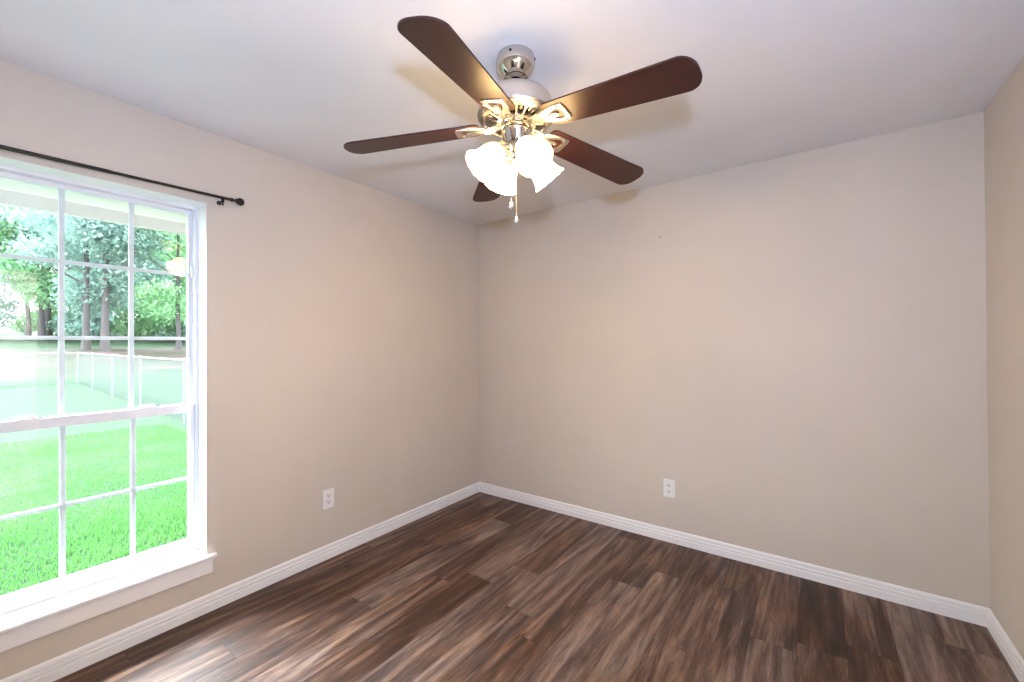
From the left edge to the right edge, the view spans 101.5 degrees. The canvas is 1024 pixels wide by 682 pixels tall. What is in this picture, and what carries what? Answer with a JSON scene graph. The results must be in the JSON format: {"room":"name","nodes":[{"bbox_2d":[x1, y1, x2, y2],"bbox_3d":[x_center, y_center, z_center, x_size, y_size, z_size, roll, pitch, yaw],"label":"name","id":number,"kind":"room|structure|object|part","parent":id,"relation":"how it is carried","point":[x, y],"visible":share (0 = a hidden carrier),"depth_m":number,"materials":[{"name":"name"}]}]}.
{"room":"empty bedroom","nodes":[
{"label":"empty bedroom","id":0,"kind":"room"},
{"bbox_2d":[0,59,478,679],"bbox_3d":[-1.429,0.210,2.419,0.150,2.560,3.620,-1,0,36],"label":"wall","id":1,"kind":"structure","parent":0,"point":[343,314],"depth_m":2.48,"materials":[{"name":"beige paint"}]},
{"bbox_2d":[0,156,216,651],"bbox_3d":[-1.962,0.236,1.821,0.370,1.872,1.049,-1,0,36],"label":"window","id":2,"kind":"structure","parent":1,"relation":"in","point":[31,613],"depth_m":1.93,"materials":[{"name":"white plastic"}]},
{"bbox_3d":[-1.968,-0.162,1.826,0.025,1.043,0.941,-1,0,36],"label":"sash","id":3,"kind":"part","parent":2,"relation":"part of","materials":[{"name":"white plastic"}]},
{"bbox_3d":[-1.936,0.692,1.801,0.027,0.738,0.941,-1,0,36],"label":"sash","id":4,"kind":"part","parent":2,"relation":"part of","materials":[{"name":"white plastic"}]},
{"bbox_3d":[-1.864,1.091,1.747,0.138,0.022,1.049,-1,0,36],"label":"sill","id":5,"kind":"part","parent":2,"relation":"part of","materials":[{"name":"white wood"}]},
{"bbox_2d":[0,144,244,205],"bbox_3d":[-1.812,-0.718,1.717,0.070,0.077,1.278,-1,0,36],"label":"curtain rod","id":6,"kind":"object","parent":1,"relation":"attached to","point":[239,201],"visible":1,"depth_m":1.80,"materials":[{"name":"black metal"}]},
{"bbox_3d":[-1.932,-0.724,1.526,0.016,0.027,0.700,-1,0,36],"label":"rod","id":7,"kind":"part","parent":6,"relation":"part of","materials":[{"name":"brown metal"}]},
{"bbox_2d":[187,412,188,537],"bbox_3d":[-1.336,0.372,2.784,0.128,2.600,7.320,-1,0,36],"label":"window frame","id":8,"kind":"structure","parent":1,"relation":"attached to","point":[188,412],"depth_m":2.28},
{"bbox_2d":[0,178,185,223],"bbox_3d":[-1.470,-0.727,2.884,0.650,0.020,7.320,-1,0,36],"label":"soffit","id":9,"kind":"structure","parent":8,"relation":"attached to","point":[6,184],"depth_m":2.14,"materials":[{"name":"beige paint"}]},
{"bbox_2d":[0,482,479,681],"bbox_3d":[-1.356,1.326,2.364,0.014,0.086,3.620,-1,0,36],"label":"baseboard","id":10,"kind":"structure","parent":1,"relation":"attached to","point":[58,667],"depth_m":2.11,"materials":[{"name":"white wood"}]},
{"bbox_2d":[323,488,333,509],"bbox_3d":[-1.159,0.996,2.645,0.008,0.118,0.073,-1,0,36],"label":"wall outlet","id":11,"kind":"object","parent":1,"relation":"attached to","point":[328,495],"visible":1,"depth_m":2.64,"materials":[{"name":"white plastic"}]},
{"bbox_2d":[0,0,1023,224],"bbox_3d":[-0.118,-1.142,1.470,3.608,0.120,4.020,-1,0,36],"label":"ceiling","id":12,"kind":"structure","parent":0,"point":[299,81],"depth_m":1.66,"materials":[{"name":"white paint"}]},
{"bbox_2d":[344,16,702,223],"bbox_3d":[0.043,-0.767,1.562,1.244,0.632,1.276,-1,0,36],"label":"ceiling fan","id":13,"kind":"object","parent":12,"relation":"hanging from","point":[518,110],"visible":1,"depth_m":1.49,"materials":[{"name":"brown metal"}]},
{"bbox_3d":[-0.386,-0.779,1.623,0.528,0.006,0.143,-7,9,4],"label":"blade","id":14,"kind":"part","parent":13,"relation":"part of","materials":[{"name":"brown wood"}]},
{"bbox_3d":[-0.134,-0.783,1.222,0.143,0.006,0.528,10,10,20],"label":"blade","id":15,"kind":"part","parent":13,"relation":"part of","materials":[{"name":"brown wood"}]},
{"bbox_3d":[-0.104,-0.662,1.546,0.135,0.148,0.145,-1,0,36],"label":"lamp shade","id":16,"kind":"part","parent":13,"relation":"part of","materials":[{"name":"white glass"}]},
{"bbox_3d":[-0.076,-0.686,1.555,0.055,0.074,0.069,-1,0,36],"label":"light bulb","id":17,"kind":"part","parent":13,"relation":"part of","materials":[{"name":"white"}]},
{"bbox_3d":[-0.083,-0.779,1.986,0.143,0.006,0.528,-11,-4,-15],"label":"blade","id":18,"kind":"part","parent":13,"relation":"part of","materials":[{"name":"brown wood"}]},
{"bbox_3d":[-0.033,-0.661,1.716,0.145,0.148,0.135,-1,0,36],"label":"lamp shade","id":19,"kind":"part","parent":13,"relation":"part of","materials":[{"name":"white glass"}]},
{"bbox_3d":[-0.052,-0.718,1.568,0.069,0.070,0.063,-1,0,36],"label":"lamp arm","id":20,"kind":"part","parent":13,"relation":"part of","materials":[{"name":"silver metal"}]},
{"bbox_3d":[-0.011,-0.717,1.664,0.063,0.070,0.069,-1,0,36],"label":"lamp arm","id":21,"kind":"part","parent":13,"relation":"part of","materials":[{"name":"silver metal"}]},
{"bbox_3d":[0.057,-0.688,1.504,0.069,0.074,0.055,-1,0,36],"label":"light bulb","id":22,"kind":"part","parent":13,"relation":"part of","materials":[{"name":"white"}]},
{"bbox_3d":[0.066,-0.663,1.475,0.145,0.148,0.135,-1,0,36],"label":"lamp shade","id":23,"kind":"part","parent":13,"relation":"part of","materials":[{"name":"white glass"}]},
{"bbox_3d":[0.137,-0.662,1.645,0.135,0.148,0.145,-1,0,36],"label":"lamp shade","id":24,"kind":"part","parent":13,"relation":"part of","materials":[{"name":"white glass"}]},
{"bbox_3d":[0.356,-0.782,1.811,0.528,0.006,0.143,7,-14,-32],"label":"blade","id":25,"kind":"part","parent":13,"relation":"part of","materials":[{"name":"brown wood"}]},
{"bbox_3d":[0.325,-0.785,1.339,0.528,0.006,0.143,7,-5,40],"label":"blade","id":26,"kind":"part","parent":13,"relation":"part of","materials":[{"name":"brown wood"}]},
{"bbox_2d":[53,492,1018,681],"bbox_3d":[-0.084,1.417,1.439,3.198,0.120,3.660,-1,0,36],"label":"floor","id":27,"kind":"structure","parent":0,"point":[479,587],"depth_m":2.01,"materials":[{"name":"brown plastic"}]},
{"bbox_2d":[478,112,989,607],"bbox_3d":[1.032,0.201,2.992,3.558,2.560,0.200,-1,0,36],"label":"wall","id":28,"kind":"structure","parent":0,"point":[799,346],"depth_m":2.49,"materials":[{"name":"beige paint"}]},
{"bbox_2d":[663,479,674,497],"bbox_3d":[1.065,0.999,2.838,0.073,0.118,0.008,-1,0,36],"label":"wall outlet","id":29,"kind":"object","parent":28,"relation":"attached to","point":[668,485],"visible":1,"depth_m":2.83,"materials":[{"name":"white plastic"}]},
{"bbox_2d":[479,482,988,626],"bbox_3d":[0.975,1.318,2.898,3.158,0.086,0.014,-1,0,36],"label":"baseboard","id":30,"kind":"structure","parent":28,"relation":"attached to","point":[967,612],"depth_m":2.48,"materials":[{"name":"white wood"}]},
{"bbox_2d":[984,57,1023,659],"bbox_3d":[1.235,0.184,0.483,0.120,2.560,3.620,-1,0,36],"label":"wall","id":31,"kind":"structure","parent":0,"point":[1004,115],"depth_m":1.77,"materials":[{"name":"beige paint"}]},
{"bbox_2d":[987,608,1023,681],"bbox_3d":[1.578,1.303,1.054,0.014,0.086,2.290,-1,0,36],"label":"baseboard","id":32,"kind":"structure","parent":31,"relation":"attached to","point":[1014,659],"depth_m":1.78,"materials":[{"name":"white wood"}]},
{"label":"outside","id":33,"kind":"structure","parent":0,"visible":0},
{"bbox_2d":[0,325,186,595],"bbox_3d":[-37.686,-0.511,38.731,100.910,4.908,64.500,-1,0,36],"label":"ground","id":34,"kind":"structure","parent":33,"point":[23,400],"depth_m":9.70,"materials":[{"name":"plant"}]},
{"bbox_2d":[0,308,15,327],"bbox_3d":[-48.100,-1.630,36.355,5.614,3.398,6.437,-1,0,36],"label":"shrub","id":35,"kind":"object","parent":34,"relation":"on","point":[5,317],"visible":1,"depth_m":37.82,"materials":[{"name":"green plant"}]},
{"bbox_2d":[0,207,35,321],"bbox_3d":[-55.073,-10.363,44.386,10.837,19.966,10.522,0,0,-5],"label":"tree","id":36,"kind":"object","parent":34,"relation":"on","point":[10,304],"visible":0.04,"depth_m":43.66,"materials":[{"name":"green plant"}]},
{"bbox_2d":[0,353,75,386],"bbox_3d":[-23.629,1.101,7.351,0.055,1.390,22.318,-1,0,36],"label":"fence","id":37,"kind":"object","parent":34,"relation":"on","point":[12,354],"visible":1,"depth_m":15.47,"materials":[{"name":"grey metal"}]},
{"bbox_3d":[-23.624,0.451,7.366,0.040,0.038,22.290,-1,0,36],"label":"rail","id":38,"kind":"part","parent":37,"relation":"part of","materials":[{"name":"metal"}]},
{"bbox_2d":[7,308,70,335],"bbox_3d":[-46.470,-1.806,42.645,4.986,3.592,6.262,-1,0,36],"label":"shrub","id":39,"kind":"object","parent":34,"relation":"on","point":[19,324],"visible":0.27,"depth_m":41.09,"materials":[{"name":"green plant"}]},
{"bbox_2d":[0,204,82,335],"bbox_3d":[-44.489,-8.812,38.247,7.385,18.183,9.084,-1,0,36],"label":"oak tree","id":40,"kind":"object","parent":34,"relation":"on","point":[28,328],"visible":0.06,"depth_m":37.35,"materials":[{"name":"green plant"}]},
{"bbox_2d":[0,205,97,340],"bbox_3d":[-42.891,-8.972,38.388,8.463,18.628,8.799,0,0,-2],"label":"oak tree","id":41,"kind":"object","parent":34,"relation":"on","point":[41,310],"visible":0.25,"depth_m":36.60,"materials":[{"name":"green plant"}]},
{"bbox_2d":[0,206,99,335],"bbox_3d":[-43.787,-8.513,39.403,7.471,17.593,8.932,0,0,2],"label":"oak tree","id":42,"kind":"object","parent":34,"relation":"on","point":[30,230],"visible":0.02,"depth_m":37.12,"materials":[{"name":"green plant"}]},
{"bbox_2d":[29,223,127,319],"bbox_3d":[-47.343,-9.836,46.318,10.114,19.388,11.734,0,0,-32],"label":"tree","id":43,"kind":"object","parent":34,"relation":"on","point":[52,308],"visible":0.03,"depth_m":43.53,"materials":[{"name":"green plant"}]},
{"bbox_2d":[0,204,161,349],"bbox_3d":[-31.900,-7.747,31.235,9.661,17.584,7.593,0,0,7],"label":"oak tree","id":44,"kind":"object","parent":34,"relation":"on","point":[94,243],"visible":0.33,"depth_m":30.71,"materials":[{"name":"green plant"}]},
{"bbox_2d":[45,308,119,340],"bbox_3d":[-40.467,-1.435,39.810,5.643,3.528,5.004,-1,0,36],"label":"shrub","id":45,"kind":"object","parent":34,"relation":"on","point":[73,325],"visible":0.51,"depth_m":38.98,"materials":[{"name":"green plant"}]},
{"bbox_2d":[0,423,186,594],"bbox_3d":[-4.788,1.499,4.611,6.562,0.080,3.244,-1,0,36],"label":"grass","id":46,"kind":"structure","parent":34,"relation":"on","point":[180,527],"depth_m":3.76,"materials":[{"name":"green plant"}]},
{"bbox_2d":[30,212,181,350],"bbox_3d":[-30.355,-7.974,32.227,9.351,18.119,8.073,0,0,26],"label":"oak tree","id":47,"kind":"object","parent":34,"relation":"on","point":[105,345],"visible":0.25,"depth_m":31.66,"materials":[{"name":"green plant"}]},
{"bbox_2d":[95,255,139,334],"bbox_3d":[-48.857,-10.801,52.063,9.828,20.908,10.124,0,0,-6],"label":"tree","id":48,"kind":"object","parent":34,"relation":"on","point":[100,255],"visible":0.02,"depth_m":52.01,"materials":[{"name":"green plant"}]},
{"bbox_2d":[77,352,186,423],"bbox_3d":[-10.219,1.054,11.056,17.409,1.390,0.062,-1,0,38],"label":"fence","id":49,"kind":"object","parent":34,"relation":"on","point":[111,356],"visible":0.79,"depth_m":9.96,"materials":[{"name":"grey metal"}]},
{"bbox_3d":[-17.032,1.123,16.429,0.056,1.390,0.055,-1,0,38],"label":"post","id":50,"kind":"part","parent":49,"relation":"part of","materials":[{"name":"metal"}]},
{"bbox_3d":[-14.307,1.095,14.280,0.056,1.390,0.055,-1,0,38],"label":"post","id":51,"kind":"part","parent":49,"relation":"part of","materials":[{"name":"metal"}]},
{"bbox_3d":[-11.582,1.068,12.131,0.056,1.390,0.055,-1,0,38],"label":"post","id":52,"kind":"part","parent":49,"relation":"part of","materials":[{"name":"metal"}]},
{"bbox_3d":[-10.222,0.404,11.060,17.353,0.038,0.040,-1,0,38],"label":"rail","id":53,"kind":"part","parent":49,"relation":"part of","materials":[{"name":"metal"}]},
{"bbox_3d":[-8.857,1.041,9.982,0.056,1.390,0.055,-1,0,38],"label":"post","id":54,"kind":"part","parent":49,"relation":"part of","materials":[{"name":"metal"}]},
{"bbox_3d":[-6.131,1.013,7.833,0.056,1.390,0.055,-1,0,38],"label":"post","id":55,"kind":"part","parent":49,"relation":"part of","materials":[{"name":"metal"}]},
{"bbox_2d":[109,312,159,336],"bbox_3d":[-39.693,-1.554,44.417,5.152,3.563,6.691,-1,0,36],"label":"shrub","id":56,"kind":"object","parent":34,"relation":"on","point":[140,328],"visible":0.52,"depth_m":43.48,"materials":[{"name":"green plant"}]},
{"bbox_2d":[108,225,185,349],"bbox_3d":[-27.337,-7.174,34.277,7.935,16.557,9.304,-1,0,36],"label":"oak tree","id":57,"kind":"object","parent":34,"relation":"on","point":[155,296],"visible":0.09,"depth_m":33.16,"materials":[{"name":"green plant"}]},
{"bbox_2d":[111,242,185,335],"bbox_3d":[-40.679,-9.092,47.112,10.970,18.550,10.602,0,0,-10],"label":"tree","id":58,"kind":"object","parent":34,"relation":"on","point":[170,278],"visible":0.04,"depth_m":43.99,"materials":[{"name":"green plant"}]},
{"bbox_2d":[134,230,185,340],"bbox_3d":[-34.942,-7.943,46.147,10.339,16.895,11.175,0,0,-42],"label":"tree","id":59,"kind":"object","parent":34,"relation":"on","point":[159,317],"visible":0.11,"depth_m":42.32,"materials":[{"name":"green plant"}]},
{"bbox_2d":[146,321,185,341],"bbox_3d":[-36.038,-1.169,45.124,5.759,3.098,5.388,-1,0,36],"label":"shrub","id":60,"kind":"object","parent":34,"relation":"on","point":[162,333],"visible":0.32,"depth_m":43.75,"materials":[{"name":"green plant"}]},
{"bbox_3d":[-0.055,-1.520,1.858,4.158,1.340,7.320,-1,0,36],"label":"roof","id":61,"kind":"structure","parent":0,"visible":0},
{"bbox_2d":[0,189,185,234],"bbox_3d":[-1.675,-0.737,3.033,0.055,0.175,7.320,-1,0,36],"label":"fascia","id":62,"kind":"object","parent":61,"relation":"attached to","point":[7,197],"depth_m":2.21,"materials":[{"name":"paint"}]}
]}

